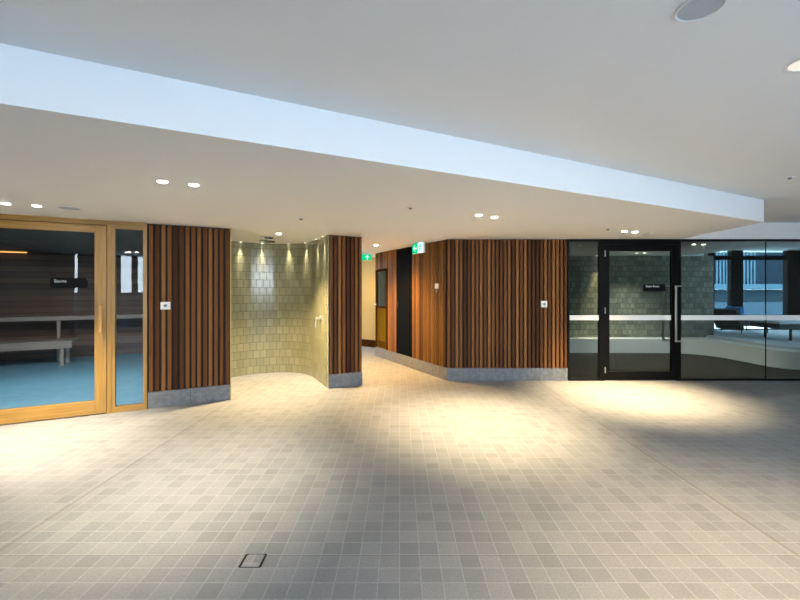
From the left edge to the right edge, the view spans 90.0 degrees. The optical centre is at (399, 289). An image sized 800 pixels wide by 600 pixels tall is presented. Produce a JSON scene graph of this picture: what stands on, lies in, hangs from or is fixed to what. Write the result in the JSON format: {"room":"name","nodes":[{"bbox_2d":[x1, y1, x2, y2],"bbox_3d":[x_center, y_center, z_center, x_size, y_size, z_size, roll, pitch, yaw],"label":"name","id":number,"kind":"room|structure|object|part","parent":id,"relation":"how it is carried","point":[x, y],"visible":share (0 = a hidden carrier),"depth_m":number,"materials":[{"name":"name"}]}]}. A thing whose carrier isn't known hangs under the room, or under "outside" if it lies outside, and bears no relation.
{"room":"spa wet area","nodes":[
{"label":"spa wet area","id":0,"kind":"room"},
{"bbox_2d":[0,251,142,361],"bbox_3d":[-7.766,0.340,9.140,5.900,2.420,0.152,0,0,-27],"label":"wall","id":1,"kind":"structure","parent":0,"point":[25,289],"depth_m":9.10,"materials":[{"name":"brown wood"}]},
{"bbox_2d":[0,251,26,252],"bbox_3d":[-8.700,-0.823,8.550,1.100,0.022,0.032,0,0,-27],"label":"lamp","id":2,"kind":"object","parent":1,"relation":"attached to","point":[0,251],"visible":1,"depth_m":8.68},
{"bbox_2d":[147,224,147,407],"bbox_3d":[-2.881,0.340,5.498,0.996,2.420,0.065,0,0,-27],"label":"wall pier","id":3,"kind":"object","parent":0,"point":[147,224],"visible":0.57,"depth_m":5.25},
{"bbox_2d":[148,384,229,408],"bbox_3d":[-2.854,1.444,5.449,0.985,0.213,0.046,0,0,-27],"label":"baseboard","id":4,"kind":"object","parent":3,"relation":"attached to","point":[166,398],"visible":1,"depth_m":5.42,"materials":[{"name":"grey stone"}]},
{"bbox_2d":[148,224,229,391],"bbox_3d":[-2.853,0.233,5.447,0.985,2.204,0.050,0,0,-27],"label":"panel","id":5,"kind":"object","parent":3,"relation":"attached to","point":[189,266],"visible":1,"depth_m":5.42,"materials":[{"name":"brown wood"}]},
{"bbox_2d":[160,302,169,309],"bbox_3d":[-3.099,0.207,5.286,0.115,0.100,0.017,0,0,-27],"label":"plate","id":6,"kind":"object","parent":5,"relation":"attached to","point":[163,305],"visible":1,"depth_m":5.28,"materials":[{"name":"white plastic"}]},
{"bbox_2d":[231,235,326,386],"bbox_3d":[-2.252,0.340,6.733,1.750,2.420,1.707,0,0,-27],"label":"wall","id":7,"kind":"structure","parent":0,"point":[278,291],"depth_m":7.40,"materials":[{"name":"green tile"}]},
{"bbox_2d":[230,228,230,399],"bbox_3d":[-2.417,0.340,5.700,0.012,2.420,0.120,0,0,-27],"label":"trim","id":8,"kind":"structure","parent":7,"relation":"attached to","point":[230,228],"depth_m":5.65,"materials":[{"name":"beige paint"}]},
{"bbox_2d":[315,315,321,327],"bbox_3d":[-1.362,0.520,6.635,0.101,0.200,0.100,0,0,-27],"label":"shower mixer","id":9,"kind":"object","parent":7,"relation":"attached to","point":[320,316],"visible":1,"depth_m":6.62,"materials":[{"name":"metal"}]},
{"bbox_2d":[327,235,328,388],"bbox_3d":[-1.135,0.340,6.306,0.010,2.420,0.056,0,0,-27],"label":"trim","id":10,"kind":"structure","parent":7,"relation":"attached to","point":[327,235],"depth_m":6.28,"materials":[{"name":"white metal"}]},
{"bbox_2d":[362,258,376,339],"bbox_3d":[-1.000,0.340,11.100,2.054,2.420,0.180,0,0,34],"label":"wall","id":11,"kind":"structure","parent":0,"point":[368,267],"depth_m":10.90,"materials":[{"name":"beige paint"}]},
{"bbox_2d":[362,339,374,347],"bbox_3d":[-1.044,1.450,11.015,2.074,0.200,0.010,0,0,34],"label":"baseboard","id":12,"kind":"structure","parent":11,"relation":"attached to","point":[365,342],"depth_m":10.88,"materials":[{"name":"brown wood"}]},
{"bbox_2d":[0,346,799,599],"bbox_3d":[0.304,1.607,2.956,23.093,0.126,18.489,0,0,0],"label":"floor","id":13,"kind":"structure","parent":0,"point":[403,483],"depth_m":3.14,"materials":[{"name":"beige tile"}]},
{"bbox_2d":[0,338,78,365],"bbox_3d":[-8.320,1.287,7.644,3.370,0.514,0.558,0,0,-27],"label":"bench","id":14,"kind":"object","parent":13,"relation":"on","point":[14,345],"visible":1,"depth_m":8.00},
{"bbox_3d":[-8.206,1.123,7.415,3.370,0.114,0.033,0,0,-27],"label":"rail","id":15,"kind":"part","parent":14,"relation":"part of","materials":[{"name":"grey wood"}]},
{"bbox_3d":[-8.320,1.048,7.644,3.370,0.035,0.558,0,0,-27],"label":"seat","id":16,"kind":"part","parent":14,"relation":"part of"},
{"bbox_3d":[-6.874,1.305,8.139,0.060,0.478,0.060,0,0,-27],"label":"leg","id":17,"kind":"part","parent":14,"relation":"part of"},
{"bbox_3d":[-7.052,1.305,8.496,0.060,0.478,0.060,0,0,-27],"label":"leg","id":18,"kind":"part","parent":14,"relation":"part of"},
{"bbox_2d":[0,220,106,424],"bbox_3d":[-4.273,0.366,4.699,1.346,2.343,0.130,0,0,-27],"label":"door","id":19,"kind":"structure","parent":13,"relation":"on","point":[99,405],"depth_m":4.92,"materials":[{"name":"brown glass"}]},
{"bbox_3d":[-4.012,-0.086,4.857,0.364,0.124,0.014,0,0,-27],"label":"sign plate","id":20,"kind":"part","parent":19,"relation":"part of","materials":[{"name":"black plastic"}]},
{"bbox_3d":[-3.705,0.352,4.953,0.032,0.335,0.077,0,0,-27],"label":"handle","id":21,"kind":"part","parent":19,"relation":"part of","materials":[{"name":"brown wood"}]},
{"bbox_2d":[0,313,142,361],"bbox_3d":[-7.654,1.052,8.693,5.500,0.984,0.638,0,0,-27],"label":"bench","id":22,"kind":"object","parent":13,"relation":"on","point":[58,318],"visible":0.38,"depth_m":8.57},
{"bbox_3d":[-7.321,1.070,8.586,0.060,0.948,0.060,0,0,-27],"label":"leg","id":23,"kind":"part","parent":22,"relation":"part of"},
{"bbox_3d":[-7.654,0.578,8.693,5.500,0.035,0.638,0,0,-27],"label":"seat","id":24,"kind":"part","parent":22,"relation":"part of","materials":[{"name":"grey wood"}]},
{"bbox_3d":[-7.521,0.623,8.428,5.500,0.054,0.033,0,0,-27],"label":"rail","id":25,"kind":"part","parent":22,"relation":"part of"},
{"bbox_2d":[0,214,146,413],"bbox_3d":[-4.134,0.340,4.829,1.840,2.420,0.110,0,0,-27],"label":"trim","id":26,"kind":"structure","parent":13,"relation":"on","point":[109,224],"depth_m":5.01,"materials":[{"name":"brown wood"}]},
{"bbox_2d":[112,226,146,412],"bbox_3d":[-3.477,0.370,5.158,0.375,2.360,0.090,0,0,-27],"label":"window","id":27,"kind":"structure","parent":26,"relation":"attached to","point":[136,406],"depth_m":5.12,"materials":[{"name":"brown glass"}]},
{"bbox_2d":[239,554,266,567],"bbox_3d":[-0.841,1.548,2.289,0.126,0.003,0.114,0,0,0],"label":"floor drain","id":28,"kind":"object","parent":13,"relation":"on","point":[253,560],"visible":1,"depth_m":2.28,"materials":[{"name":"silver metal"}]},
{"bbox_2d":[447,368,567,380],"bbox_3d":[1.833,1.444,6.857,2.065,0.213,0.046,0,0,0],"label":"baseboard","id":29,"kind":"structure","parent":13,"relation":"on","point":[453,374],"depth_m":6.83,"materials":[{"name":"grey stone"}]},
{"bbox_2d":[567,239,599,380],"bbox_3d":[3.142,0.340,6.860,0.548,2.420,0.060,0,0,0],"label":"window","id":30,"kind":"structure","parent":13,"relation":"on","point":[569,317],"depth_m":6.83,"materials":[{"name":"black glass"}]},
{"bbox_3d":[3.151,0.343,6.857,0.503,2.349,0.010,0,0,0],"label":"glass pane","id":31,"kind":"part","parent":30,"relation":"part of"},
{"bbox_2d":[600,239,680,380],"bbox_3d":[4.106,0.340,6.863,1.375,2.420,0.074,0,0,0],"label":"trim","id":32,"kind":"structure","parent":13,"relation":"on","point":[603,242],"depth_m":6.83,"materials":[{"name":"black metal"}]},
{"bbox_2d":[605,245,680,379],"bbox_3d":[4.127,0.382,6.855,1.271,2.317,0.194,0,0,0],"label":"door","id":33,"kind":"structure","parent":13,"relation":"on","point":[672,374],"depth_m":6.83,"materials":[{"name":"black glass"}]},
{"bbox_3d":[4.354,-0.038,6.845,0.376,0.123,0.014,0,0,0],"label":"sign plate","id":34,"kind":"part","parent":33,"relation":"part of","materials":[{"name":"black plastic"}]},
{"bbox_3d":[4.634,0.403,6.915,0.156,0.955,0.074,0,0,0],"label":"handle","id":35,"kind":"part","parent":33,"relation":"part of","materials":[{"name":"silver metal"}]},
{"bbox_3d":[4.709,0.403,6.795,0.106,0.955,0.074,0,0,0],"label":"handle","id":36,"kind":"part","parent":33,"relation":"part of","materials":[{"name":"silver metal"}]},
{"bbox_2d":[570,330,799,369],"bbox_3d":[6.255,1.350,9.623,6.690,0.400,3.933,0,0,0],"label":"bench","id":37,"kind":"object","parent":13,"relation":"on","point":[749,347],"visible":0.88,"depth_m":9.48,"materials":[{"name":"stone"}]},
{"bbox_2d":[714,308,767,333],"bbox_3d":[9.227,0.825,10.805,1.142,0.641,0.720,0,0,-8],"label":"lounge chair","id":38,"kind":"object","parent":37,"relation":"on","point":[723,324],"visible":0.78,"depth_m":10.61,"materials":[{"name":"grey fabric"}]},
{"bbox_3d":[8.790,0.778,10.743,0.130,0.550,0.720,-16,2,-8],"label":"backrest","id":39,"kind":"part","parent":38,"relation":"part of","materials":[{"name":"grey fabric"}]},
{"bbox_2d":[725,306,743,314],"bbox_3d":[8.980,0.627,10.740,0.140,0.360,0.440,0,0,-8],"label":"cushion","id":40,"kind":"object","parent":38,"relation":"on","point":[741,309],"visible":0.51,"depth_m":10.56,"materials":[{"name":"blue fabric"}]},
{"bbox_3d":[9.322,0.879,10.818,0.950,0.140,0.700,0,0,-8],"label":"seat","id":41,"kind":"part","parent":38,"relation":"part of","materials":[{"name":"grey fabric"}]},
{"bbox_2d":[681,239,799,380],"bbox_3d":[6.997,0.340,6.860,4.405,2.420,0.060,0,0,0],"label":"window","id":42,"kind":"structure","parent":13,"relation":"on","point":[765,317],"depth_m":6.85,"materials":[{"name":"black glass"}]},
{"bbox_2d":[0,0,799,257],"bbox_3d":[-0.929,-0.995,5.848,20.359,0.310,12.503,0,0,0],"label":"ceiling","id":43,"kind":"structure","parent":0,"point":[95,138],"depth_m":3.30,"materials":[{"name":"white paint"}]},
{"bbox_2d":[56,206,81,209],"bbox_3d":[-3.490,-0.865,4.223,0.210,0.009,0.210,0,0,0],"label":"ceiling speaker","id":44,"kind":"object","parent":43,"relation":"attached to","point":[60,207],"visible":1,"depth_m":4.22,"materials":[{"name":"white plastic"}]},
{"bbox_2d":[59,207,79,209],"bbox_3d":[-3.490,-0.867,4.223,0.184,0.005,0.184,0,0,0],"label":"grille","id":45,"kind":"object","parent":44,"relation":"attached to","point":[66,208],"depth_m":4.24,"materials":[{"name":"white metal"}]},
{"bbox_2d":[156,180,168,182],"bbox_3d":[-1.901,-0.865,3.199,0.088,0.008,0.088,0,0,0],"label":"recessed light","id":46,"kind":"object","parent":43,"relation":"in","point":[159,181],"visible":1,"depth_m":3.18,"materials":[{"name":"white plastic"}]},
{"bbox_2d":[259,237,274,242],"bbox_3d":[-2.205,-0.833,6.638,0.270,0.073,0.270,0,0,-27],"label":"shower","id":47,"kind":"object","parent":43,"relation":"attached to","point":[266,238],"visible":1,"depth_m":6.57,"materials":[{"name":"silver metal"}]},
{"bbox_2d":[362,253,370,260],"bbox_3d":[-0.870,-0.787,9.550,0.372,0.166,0.060,0,0,-13],"label":"exit sign","id":48,"kind":"object","parent":43,"relation":"hanging from","point":[365,257],"visible":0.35,"depth_m":9.55,"materials":[{"name":"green plastic"}]},
{"bbox_2d":[412,242,424,253],"bbox_3d":[0.337,-0.767,7.277,0.060,0.206,0.402,0,0,-28],"label":"exit sign","id":49,"kind":"object","parent":43,"relation":"hanging from","point":[417,247],"visible":1,"depth_m":7.24,"materials":[{"name":"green plastic"}]},
{"bbox_3d":[0.275,-0.762,7.354,0.003,0.184,0.195,0,0,-28],"label":"green panel","id":50,"kind":"part","parent":49,"relation":"part of","materials":[{"name":"green plastic"}]},
{"bbox_3d":[0.366,-0.762,7.181,0.003,0.184,0.194,0,0,-28],"label":"white panel","id":51,"kind":"part","parent":49,"relation":"part of","materials":[{"name":"white plastic"}]},
{"bbox_2d":[674,0,727,22],"bbox_3d":[1.217,-1.145,1.623,0.176,0.009,0.176,0,0,0],"label":"ceiling speaker","id":52,"kind":"object","parent":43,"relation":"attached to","point":[689,10],"visible":1,"depth_m":1.63,"materials":[{"name":"white plastic"}]},
{"bbox_2d":[781,58,799,73],"bbox_3d":[2.060,-1.145,2.020,0.195,0.008,0.195,0,0,0],"label":"recessed light","id":53,"kind":"object","parent":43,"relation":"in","point":[793,66],"visible":1,"depth_m":2.05,"materials":[{"name":"white plastic"}]},
{"bbox_2d":[570,256,713,336],"bbox_3d":[5.435,0.340,10.300,5.130,2.420,0.200,0,0,0],"label":"wall","id":54,"kind":"structure","parent":0,"point":[628,274],"depth_m":10.20,"materials":[{"name":"green tile"}]},
{"bbox_2d":[688,253,707,255],"bbox_3d":[7.950,0.200,11.250,0.100,2.700,1.700,0,0,0],"label":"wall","id":55,"kind":"structure","parent":0,"point":[704,254],"depth_m":10.50,"materials":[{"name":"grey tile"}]},
{"bbox_2d":[708,250,799,329],"bbox_3d":[9.900,0.200,11.680,3.800,2.700,0.160,0,0,0],"label":"window","id":56,"kind":"structure","parent":55,"relation":"in","point":[791,258],"depth_m":11.60,"materials":[{"name":"metal"}]},
{"bbox_2d":[738,330,799,337],"bbox_3d":[10.601,1.351,9.625,1.998,0.398,3.930,0,0,0],"label":"floor","id":57,"kind":"structure","parent":0,"point":[795,333],"depth_m":10.84,"materials":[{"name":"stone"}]},
{"bbox_2d":[750,320,799,340],"bbox_3d":[9.695,0.934,9.345,2.250,0.430,0.840,0,0,4],"label":"daybed","id":58,"kind":"object","parent":57,"relation":"on","point":[774,324],"visible":0.89,"depth_m":9.13,"materials":[{"name":"grey fabric"}]},
{"bbox_3d":[9.695,0.744,9.345,2.250,0.049,0.840,0,0,4],"label":"mattress","id":59,"kind":"part","parent":58,"relation":"part of","materials":[{"name":"grey fabric"}]},
{"bbox_3d":[8.848,1.014,9.063,0.059,0.270,0.059,0,0,4],"label":"leg","id":60,"kind":"part","parent":58,"relation":"part of","materials":[{"name":"black metal"}]},
{"bbox_3d":[1.165,0.340,8.695,3.390,2.420,3.610,0,0,0],"label":"wall","id":61,"kind":"structure","parent":0,"visible":0},
{"bbox_2d":[374,268,387,349],"bbox_3d":[-0.436,0.427,9.129,0.111,1.815,0.650,0,0,-28],"label":"door","id":62,"kind":"structure","parent":61,"relation":"in","point":[381,275],"depth_m":9.15,"materials":[{"name":"brown paint"}]},
{"bbox_3d":[-0.407,-0.033,9.144,0.045,0.895,0.470,0,0,-28],"label":"rail","id":63,"kind":"part","parent":62,"relation":"part of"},
{"bbox_3d":[-0.408,0.873,9.144,0.018,0.925,0.480,0,0,-28],"label":"panel","id":64,"kind":"part","parent":62,"relation":"part of","materials":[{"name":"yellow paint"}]},
{"bbox_3d":[-0.408,-0.025,9.144,0.010,0.820,0.480,0,0,-28],"label":"glass pane","id":65,"kind":"part","parent":62,"relation":"part of","materials":[{"name":"grey glass"}]},
{"bbox_2d":[375,249,397,352],"bbox_3d":[-0.312,0.233,8.980,0.050,2.204,1.070,0,0,-28],"label":"panel","id":66,"kind":"object","parent":61,"relation":"attached to","point":[387,259],"visible":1,"depth_m":8.75,"materials":[{"name":"brown wood"}]},
{"bbox_2d":[396,247,411,356],"bbox_3d":[0.096,0.242,8.207,0.051,2.185,0.670,0,0,-28],"label":"door","id":67,"kind":"structure","parent":61,"relation":"in","point":[403,256],"depth_m":8.17,"materials":[{"name":"black laminate"}]},
{"bbox_2d":[375,347,446,380],"bbox_3d":[0.130,1.444,8.150,0.046,0.213,2.950,0,0,-28],"label":"baseboard","id":68,"kind":"structure","parent":61,"relation":"attached to","point":[426,367],"depth_m":7.85,"materials":[{"name":"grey stone"}]},
{"bbox_2d":[412,240,446,366],"bbox_3d":[0.528,0.233,7.396,0.050,2.204,1.155,0,0,-28],"label":"panel","id":69,"kind":"object","parent":61,"relation":"attached to","point":[429,268],"visible":0.84,"depth_m":7.31,"materials":[{"name":"brown wood"}]},
{"bbox_2d":[447,239,566,367],"bbox_3d":[1.833,0.233,6.855,2.065,2.204,0.050,0,0,0],"label":"panel","id":70,"kind":"object","parent":61,"relation":"attached to","point":[496,288],"visible":1,"depth_m":6.85,"materials":[{"name":"brown wood"}]},
{"bbox_2d":[541,301,546,306],"bbox_3d":[2.459,0.239,6.822,0.110,0.110,0.017,0,0,0],"label":"plate","id":71,"kind":"object","parent":70,"relation":"attached to","point":[543,303],"visible":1,"depth_m":6.82,"materials":[{"name":"white plastic"}]},
{"bbox_3d":[-1.266,0.340,7.304,0.485,2.420,1.848,0,0,-27],"label":"wall pillar","id":72,"kind":"structure","parent":0,"visible":0},
{"bbox_2d":[329,372,361,387],"bbox_3d":[-0.877,1.444,6.438,0.565,0.213,0.046,0,0,-27],"label":"baseboard","id":73,"kind":"structure","parent":72,"relation":"attached to","point":[355,378],"depth_m":6.41,"materials":[{"name":"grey stone"}]},
{"bbox_2d":[329,235,361,374],"bbox_3d":[-0.876,0.233,6.436,0.565,2.204,0.050,0,0,-27],"label":"panel","id":74,"kind":"object","parent":72,"relation":"attached to","point":[345,252],"visible":1,"depth_m":6.42,"materials":[{"name":"brown wood"}]},
{"label":"outside","id":75,"kind":"structure","parent":0,"visible":0},
{"bbox_2d":[714,323,771,328],"bbox_3d":[15.000,1.760,15.000,150.000,0.180,150.000,0,0,0],"label":"ground","id":76,"kind":"structure","parent":75,"point":[748,327],"depth_m":17.81,"materials":[{"name":"white"}]},
{"bbox_2d":[714,252,782,301],"bbox_3d":[41.250,-9.330,46.700,27.500,22.000,10.600,0,0,0],"label":"office tower","id":77,"kind":"structure","parent":76,"relation":"on","point":[753,270],"depth_m":42.00,"materials":[{"name":"blue glass"}]},
{"bbox_2d":[714,302,782,314],"bbox_3d":[44.000,1.245,26.150,60.000,0.850,0.300,0,0,0],"label":"wall","id":78,"kind":"structure","parent":76,"relation":"on","point":[750,308],"depth_m":26.00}
]}

